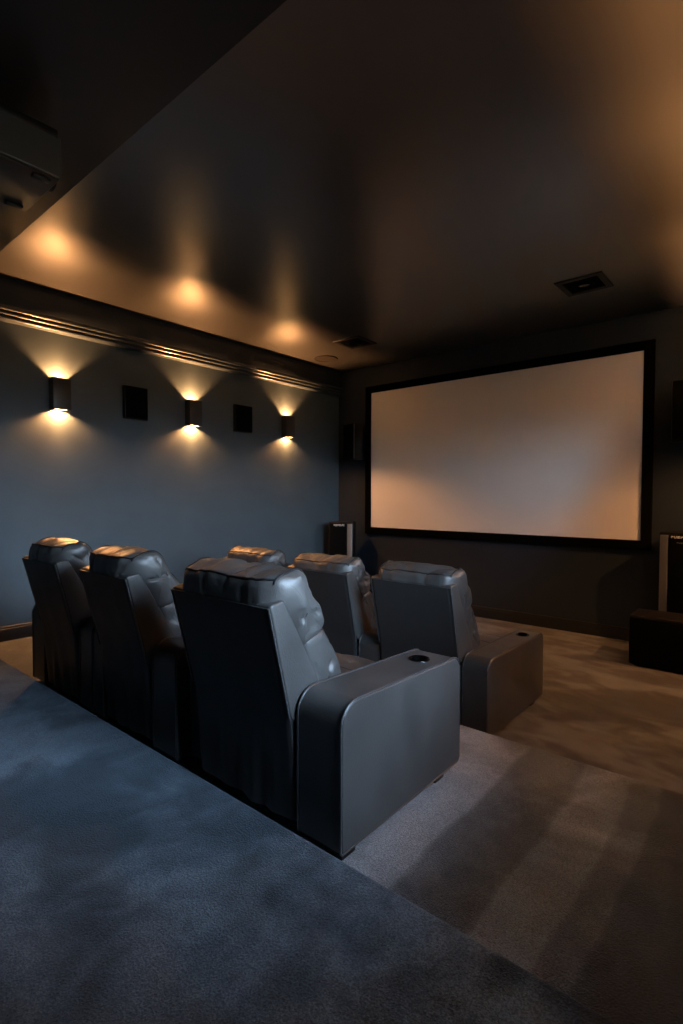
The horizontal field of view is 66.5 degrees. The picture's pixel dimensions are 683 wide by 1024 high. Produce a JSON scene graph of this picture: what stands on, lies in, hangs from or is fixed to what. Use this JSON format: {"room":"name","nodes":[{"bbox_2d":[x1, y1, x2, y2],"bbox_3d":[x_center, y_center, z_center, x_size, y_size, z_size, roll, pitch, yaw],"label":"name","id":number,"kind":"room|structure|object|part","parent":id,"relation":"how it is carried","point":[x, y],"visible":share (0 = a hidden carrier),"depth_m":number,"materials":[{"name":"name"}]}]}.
{"room":"home theater","nodes":[
{"label":"home theater","id":0,"kind":"room"},
{"bbox_2d":[0,0,286,250],"bbox_3d":[-2.842,-1.904,0.313,5.716,0.286,5.742,2,2,40],"label":"ceiling","id":1,"kind":"structure","parent":0,"point":[94,72],"depth_m":2.09,"materials":[{"name":"black paint"}]},
{"bbox_2d":[0,101,60,211],"bbox_3d":[-1.742,-1.670,2.229,0.426,0.294,0.953,2,2,40],"label":"projector","id":2,"kind":"object","parent":1,"relation":"hanging from","point":[30,149],"visible":1,"depth_m":2.36,"materials":[{"name":"grey plastic"}]},
{"bbox_3d":[-1.757,-1.540,2.217,0.413,0.013,0.884,2,2,40],"label":"plate","id":3,"kind":"part","parent":2,"relation":"part of","materials":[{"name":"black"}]},
{"bbox_2d":[0,321,338,625],"bbox_3d":[-3.512,-0.412,4.107,0.130,3.633,10.874,2,2,40],"label":"wall","id":4,"kind":"structure","parent":0,"point":[97,477],"depth_m":5.69,"materials":[{"name":"paint"}]},
{"bbox_2d":[0,621,31,641],"bbox_3d":[-3.457,1.134,4.106,0.021,0.543,10.614,2,2,40],"label":"baseboard","id":5,"kind":"structure","parent":4,"relation":"attached to","point":[20,630],"depth_m":4.70,"materials":[{"name":"black paint"}]},
{"bbox_2d":[49,377,70,411],"bbox_3d":[-2.657,-1.109,4.921,0.103,0.291,0.159,2,2,40],"label":"wall sconce","id":6,"kind":"object","parent":4,"relation":"attached to","point":[59,388],"visible":1,"depth_m":4.88,"materials":[{"name":"grey metal"}]},
{"bbox_2d":[122,385,147,420],"bbox_3d":[-2.177,-1.151,5.516,0.068,0.343,0.260,2,2,40],"label":"wall speaker","id":7,"kind":"object","parent":4,"relation":"attached to","point":[135,399],"visible":1,"depth_m":5.48,"materials":[{"name":"black paint"}]},
{"bbox_2d":[0,276,341,387],"bbox_3d":[-1.584,-1.965,6.193,0.068,0.260,4.872,2,2,40],"label":"trim","id":8,"kind":"structure","parent":4,"relation":"attached to","point":[14,293],"depth_m":5.56,"materials":[{"name":"black paint"}]},
{"bbox_2d":[0,304,343,396],"bbox_3d":[-1.572,-1.788,6.186,0.101,0.126,4.870,2,2,40],"label":"trim","id":9,"kind":"structure","parent":4,"relation":"attached to","point":[9,314],"depth_m":5.56,"materials":[{"name":"black paint"}]},
{"bbox_2d":[185,399,201,426],"bbox_3d":[-1.715,-1.141,6.039,0.103,0.291,0.159,2,2,40],"label":"wall sconce","id":10,"kind":"object","parent":4,"relation":"attached to","point":[193,408],"visible":1,"depth_m":6.00,"materials":[{"name":"grey metal"}]},
{"bbox_2d":[233,404,251,432],"bbox_3d":[-1.247,-1.184,6.619,0.068,0.338,0.270,2,2,40],"label":"wall speaker","id":11,"kind":"object","parent":4,"relation":"attached to","point":[242,414],"visible":1,"depth_m":6.57,"materials":[{"name":"black paint"}]},
{"bbox_2d":[282,415,294,437],"bbox_3d":[-0.737,-1.175,7.200,0.103,0.291,0.159,2,2,40],"label":"wall sconce","id":12,"kind":"object","parent":4,"relation":"attached to","point":[288,422],"visible":1,"depth_m":7.15,"materials":[{"name":"grey metal"}]},
{"bbox_2d":[0,659,615,1023],"bbox_3d":[-2.879,1.199,0.372,5.716,0.169,5.647,2,2,40],"label":"floor","id":13,"kind":"structure","parent":0,"point":[135,889],"depth_m":1.40,"materials":[{"name":"grey carpet"}]},
{"bbox_2d":[0,0,682,372],"bbox_3d":[0.568,-2.100,4.359,5.716,0.130,4.898,2,2,40],"label":"ceiling","id":14,"kind":"structure","parent":0,"point":[413,179],"depth_m":3.23,"materials":[{"name":"grey paint"}]},
{"bbox_2d":[314,355,337,361],"bbox_3d":[-0.213,-2.117,7.208,0.328,0.014,0.328,2,2,40],"label":"ceiling speaker","id":15,"kind":"object","parent":14,"relation":"attached to","point":[324,358],"visible":1,"depth_m":7.17,"materials":[{"name":"brown metal"}]},
{"bbox_2d":[316,357,335,361],"bbox_3d":[-0.213,-2.117,7.208,0.287,0.010,0.287,2,2,40],"label":"grille","id":16,"kind":"object","parent":15,"relation":"attached to","point":[320,359],"depth_m":7.22,"materials":[{"name":"brown metal"}]},
{"bbox_2d":[332,335,376,348],"bbox_3d":[0.166,-2.085,6.441,0.395,0.029,0.395,1,2,38],"label":"ceiling vent","id":17,"kind":"object","parent":14,"relation":"in","point":[357,341],"visible":1,"depth_m":6.41,"materials":[{"name":"brown metal"}]},
{"bbox_3d":[0.166,-2.096,6.440,0.291,0.004,0.291,1,2,38],"label":"plate","id":18,"kind":"part","parent":17,"relation":"part of","materials":[{"name":"black metal"}]},
{"bbox_2d":[554,271,613,296],"bbox_3d":[2.172,-2.027,4.669,0.395,0.029,0.395,2,2,41],"label":"ceiling vent","id":19,"kind":"object","parent":14,"relation":"in","point":[595,281],"visible":1,"depth_m":4.64,"materials":[{"name":"brown metal"}]},
{"bbox_3d":[2.172,-2.038,4.668,0.291,0.004,0.291,2,2,41],"label":"plate","id":20,"kind":"part","parent":19,"relation":"part of","materials":[{"name":"black metal"}]},
{"bbox_2d":[0,637,682,1023],"bbox_3d":[-2.406,1.386,0.939,5.716,0.237,7.114,2,2,40],"label":"floor","id":21,"kind":"structure","parent":0,"point":[570,871],"depth_m":1.85,"materials":[{"name":"grey carpet"}]},
{"bbox_2d":[22,536,97,714],"bbox_3d":[-1.557,0.669,3.623,0.913,1.034,1.032,2,2,40],"label":"recliner","id":22,"kind":"object","parent":21,"relation":"on","point":[63,627],"visible":0.46,"depth_m":3.18,"materials":[{"name":"black leather"}]},
{"bbox_3d":[-1.818,0.719,3.281,0.497,0.838,0.168,2,2,40],"label":"panel","id":23,"kind":"part","parent":22,"relation":"part of","materials":[{"name":"black leather"}]},
{"bbox_3d":[-1.787,0.877,3.899,0.213,0.536,0.878,2,2,40],"label":"armrest","id":24,"kind":"part","parent":22,"relation":"part of","materials":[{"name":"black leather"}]},
{"bbox_2d":[28,537,91,582],"bbox_3d":[-1.767,0.319,3.324,0.532,0.317,0.320,2,2,40],"label":"headrest cover","id":25,"kind":"object","parent":22,"relation":"on","point":[50,559],"depth_m":3.14,"materials":[{"name":"black leather"}]},
{"bbox_3d":[-1.236,0.892,3.435,0.172,0.536,0.878,2,2,40],"label":"armrest","id":26,"kind":"part","parent":22,"relation":"part of","materials":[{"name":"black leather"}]},
{"bbox_2d":[79,545,191,763],"bbox_3d":[-0.873,0.689,3.046,0.861,1.033,1.030,2,2,40],"label":"recliner","id":27,"kind":"object","parent":21,"relation":"on","point":[141,671],"visible":0.6,"depth_m":2.64,"materials":[{"name":"black leather"}]},
{"bbox_3d":[-1.114,0.895,3.333,0.131,0.536,0.878,2,2,40],"label":"armrest","id":28,"kind":"part","parent":27,"relation":"part of","materials":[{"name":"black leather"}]},
{"bbox_3d":[-1.181,0.736,2.744,0.488,0.838,0.168,2,2,40],"label":"panel","id":29,"kind":"part","parent":27,"relation":"part of","materials":[{"name":"black leather"}]},
{"bbox_2d":[89,545,178,607],"bbox_3d":[-1.128,0.336,2.786,0.522,0.313,0.318,2,2,40],"label":"headrest cover","id":30,"kind":"object","parent":27,"relation":"on","point":[119,576],"depth_m":2.62,"materials":[{"name":"black leather"}]},
{"bbox_2d":[160,602,180,635],"bbox_3d":[-1.023,0.620,2.921,0.506,0.374,0.295,2,2,40],"label":"lumbar cushion","id":31,"kind":"object","parent":27,"relation":"on","point":[169,624],"depth_m":2.70,"materials":[{"name":"black leather"}]},
{"bbox_3d":[-0.587,0.910,2.889,0.211,0.536,0.878,2,2,40],"label":"armrest","id":32,"kind":"part","parent":27,"relation":"part of","materials":[{"name":"black leather"}]},
{"bbox_2d":[171,557,459,860],"bbox_3d":[-0.144,0.708,2.434,1.023,1.035,1.031,2,2,40],"label":"recliner","id":33,"kind":"object","parent":21,"relation":"on","point":[332,743],"visible":1,"depth_m":2.04,"materials":[{"name":"black leather"}]},
{"bbox_3d":[-0.415,0.914,2.791,0.157,0.536,0.806,2,2,40],"label":"armrest","id":34,"kind":"part","parent":33,"relation":"part of","materials":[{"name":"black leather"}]},
{"bbox_3d":[-0.447,0.756,2.126,0.612,0.838,0.168,2,2,40],"label":"panel","id":35,"kind":"part","parent":33,"relation":"part of","materials":[{"name":"black leather"}]},
{"bbox_2d":[183,558,323,644],"bbox_3d":[-0.392,0.358,2.168,0.653,0.319,0.317,2,2,40],"label":"headrest cover","id":36,"kind":"object","parent":33,"relation":"on","point":[227,601],"depth_m":2.00,"materials":[{"name":"black leather"}]},
{"bbox_2d":[304,630,341,680],"bbox_3d":[-0.289,0.643,2.304,0.629,0.367,0.291,2,2,40],"label":"lumbar cushion","id":37,"kind":"object","parent":33,"relation":"on","point":[321,663],"depth_m":2.06,"materials":[{"name":"black leather"}]},
{"bbox_2d":[293,652,374,728],"bbox_3d":[-0.070,0.871,2.577,0.629,0.198,0.700,2,2,40],"label":"armrest","id":38,"kind":"object","parent":33,"relation":"on","point":[347,663],"depth_m":2.67,"materials":[{"name":"black leather"}]},
{"bbox_3d":[0.199,0.932,2.227,0.222,0.536,0.878,2,2,40],"label":"armrest","id":39,"kind":"part","parent":33,"relation":"part of","materials":[{"name":"black leather"}]},
{"bbox_2d":[339,305,682,627],"bbox_3d":[2.185,-0.470,6.333,5.716,3.633,0.130,2,2,40],"label":"wall","id":40,"kind":"structure","parent":0,"point":[599,585],"depth_m":6.06,"materials":[{"name":"grey paint"}]},
{"bbox_2d":[343,423,364,460],"bbox_3d":[0.212,-1.030,7.709,0.282,0.533,0.260,-1,2,-38],"label":"wall speaker","id":41,"kind":"object","parent":40,"relation":"attached to","point":[353,439],"visible":1,"depth_m":7.59,"materials":[{"name":"black paint"}]},
{"bbox_2d":[343,424,353,459],"bbox_3d":[0.101,-1.028,7.636,0.016,0.507,0.224,-1,2,-38],"label":"grille","id":42,"kind":"object","parent":41,"relation":"attached to","point":[348,429],"depth_m":7.62,"materials":[{"name":"black fabric"}]},
{"bbox_2d":[365,339,655,549],"bbox_3d":[1.782,-0.723,6.545,3.709,2.159,0.052,2,2,40],"label":"projection screen","id":43,"kind":"object","parent":40,"relation":"attached to","point":[558,449],"visible":1,"depth_m":6.22,"materials":[{"name":"white fabric"}]},
{"bbox_2d":[471,605,628,640],"bbox_3d":[2.133,1.279,6.329,5.674,0.136,0.021,2,2,40],"label":"baseboard","id":44,"kind":"structure","parent":40,"relation":"attached to","point":[589,628],"depth_m":6.04,"materials":[{"name":"black paint"}]},
{"bbox_2d":[671,379,682,442],"bbox_3d":[3.373,-0.975,5.048,0.299,0.585,0.282,1,2,30],"label":"wall speaker","id":45,"kind":"object","parent":40,"relation":"attached to","point":[677,385],"visible":1,"depth_m":4.98,"materials":[{"name":"black paint"}]},
{"bbox_2d":[475,616,682,793],"bbox_3d":[-1.280,1.530,2.283,5.976,0.130,10.874,2,2,40],"label":"floor","id":46,"kind":"structure","parent":0,"point":[595,707],"depth_m":3.74,"materials":[{"name":"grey carpet"}]},
{"bbox_2d":[224,545,289,567],"bbox_3d":[-0.470,0.843,4.914,1.010,1.086,1.136,2,2,40],"label":"recliner","id":47,"kind":"object","parent":46,"relation":"on","point":[248,554],"visible":0.13,"depth_m":4.42,"materials":[{"name":"black leather"}]},
{"bbox_2d":[287,552,380,661],"bbox_3d":[0.238,0.860,4.319,0.824,1.091,1.136,2,2,40],"label":"recliner","id":48,"kind":"object","parent":46,"relation":"on","point":[340,584],"visible":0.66,"depth_m":3.88,"materials":[{"name":"black leather"}]},
{"bbox_3d":[-0.149,0.901,4.014,0.606,0.910,0.169,2,2,40],"label":"panel","id":49,"kind":"part","parent":48,"relation":"part of","materials":[{"name":"black leather"}]},
{"bbox_2d":[294,553,370,595],"bbox_3d":[-0.095,0.480,4.055,0.631,0.315,0.316,2,2,40],"label":"headrest cover","id":50,"kind":"object","parent":48,"relation":"on","point":[326,575],"depth_m":3.88,"materials":[{"name":"black leather"}]},
{"bbox_2d":[361,591,376,628],"bbox_3d":[0.005,0.776,4.193,0.623,0.400,0.286,2,2,40],"label":"lumbar cushion","id":51,"kind":"object","parent":48,"relation":"on","point":[368,619],"depth_m":3.94,"materials":[{"name":"black leather"}]},
{"bbox_3d":[0.516,1.134,4.168,0.192,0.489,0.982,2,2,40],"label":"armrest","id":52,"kind":"part","parent":48,"relation":"part of","materials":[{"name":"black leather"}]},
{"bbox_2d":[329,521,355,556],"bbox_3d":[0.012,0.723,7.587,0.382,1.164,0.307,0,2,10],"label":"tower speaker","id":53,"kind":"object","parent":46,"relation":"on","point":[342,534],"visible":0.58,"depth_m":7.43},
{"bbox_2d":[329,523,345,554],"bbox_3d":[-0.052,0.704,7.454,0.244,1.080,0.018,0,2,10],"label":"grille","id":54,"kind":"object","parent":53,"relation":"attached to","point":[337,531],"depth_m":7.44,"materials":[{"name":"black fabric"}]},
{"bbox_2d":[370,560,542,734],"bbox_3d":[0.866,0.878,3.790,0.814,1.089,1.135,2,2,40],"label":"recliner","id":55,"kind":"object","parent":46,"relation":"on","point":[426,607],"visible":0.89,"depth_m":3.40,"materials":[{"name":"black leather"}]},
{"bbox_3d":[0.487,0.918,3.478,0.606,0.910,0.169,2,2,40],"label":"panel","id":56,"kind":"part","parent":55,"relation":"part of","materials":[{"name":"black leather"}]},
{"bbox_2d":[379,561,471,612],"bbox_3d":[0.539,0.498,3.521,0.643,0.314,0.317,2,2,40],"label":"headrest cover","id":57,"kind":"object","parent":55,"relation":"on","point":[404,587],"depth_m":3.37,"materials":[{"name":"black leather"}]},
{"bbox_2d":[464,606,479,649],"bbox_3d":[0.639,0.796,3.655,0.620,0.401,0.292,2,2,40],"label":"lumbar cushion","id":58,"kind":"object","parent":55,"relation":"on","point":[471,635],"depth_m":3.43,"materials":[{"name":"black leather"}]},
{"bbox_2d":[460,633,499,678],"bbox_3d":[0.904,1.066,3.978,0.627,0.199,0.785,2,2,40],"label":"armrest","id":59,"kind":"object","parent":55,"relation":"on","point":[484,639],"depth_m":3.98,"materials":[{"name":"black leather"}]},
{"bbox_3d":[1.146,1.151,3.637,0.177,0.489,0.982,2,2,40],"label":"armrest","id":60,"kind":"part","parent":55,"relation":"part of","materials":[{"name":"black leather"}]},
{"bbox_2d":[629,608,682,672],"bbox_3d":[3.001,1.171,4.689,0.670,0.458,0.403,2,2,40],"label":"subwoofer","id":61,"kind":"object","parent":46,"relation":"on","point":[655,637],"visible":1,"depth_m":4.62,"materials":[{"name":"black paint"}]},
{"bbox_2d":[658,531,682,613],"bbox_3d":[3.319,0.794,5.055,0.307,1.190,0.382,-1,2,-39],"label":"tower speaker","id":62,"kind":"object","parent":46,"relation":"on","point":[670,597],"visible":0.7,"depth_m":5.00},
{"bbox_2d":[668,535,682,613],"bbox_3d":[3.234,0.774,4.934,0.018,1.106,0.244,-1,2,-39],"label":"grille","id":63,"kind":"object","parent":62,"relation":"attached to","point":[675,542],"depth_m":4.97,"materials":[{"name":"black fabric"}]}
]}

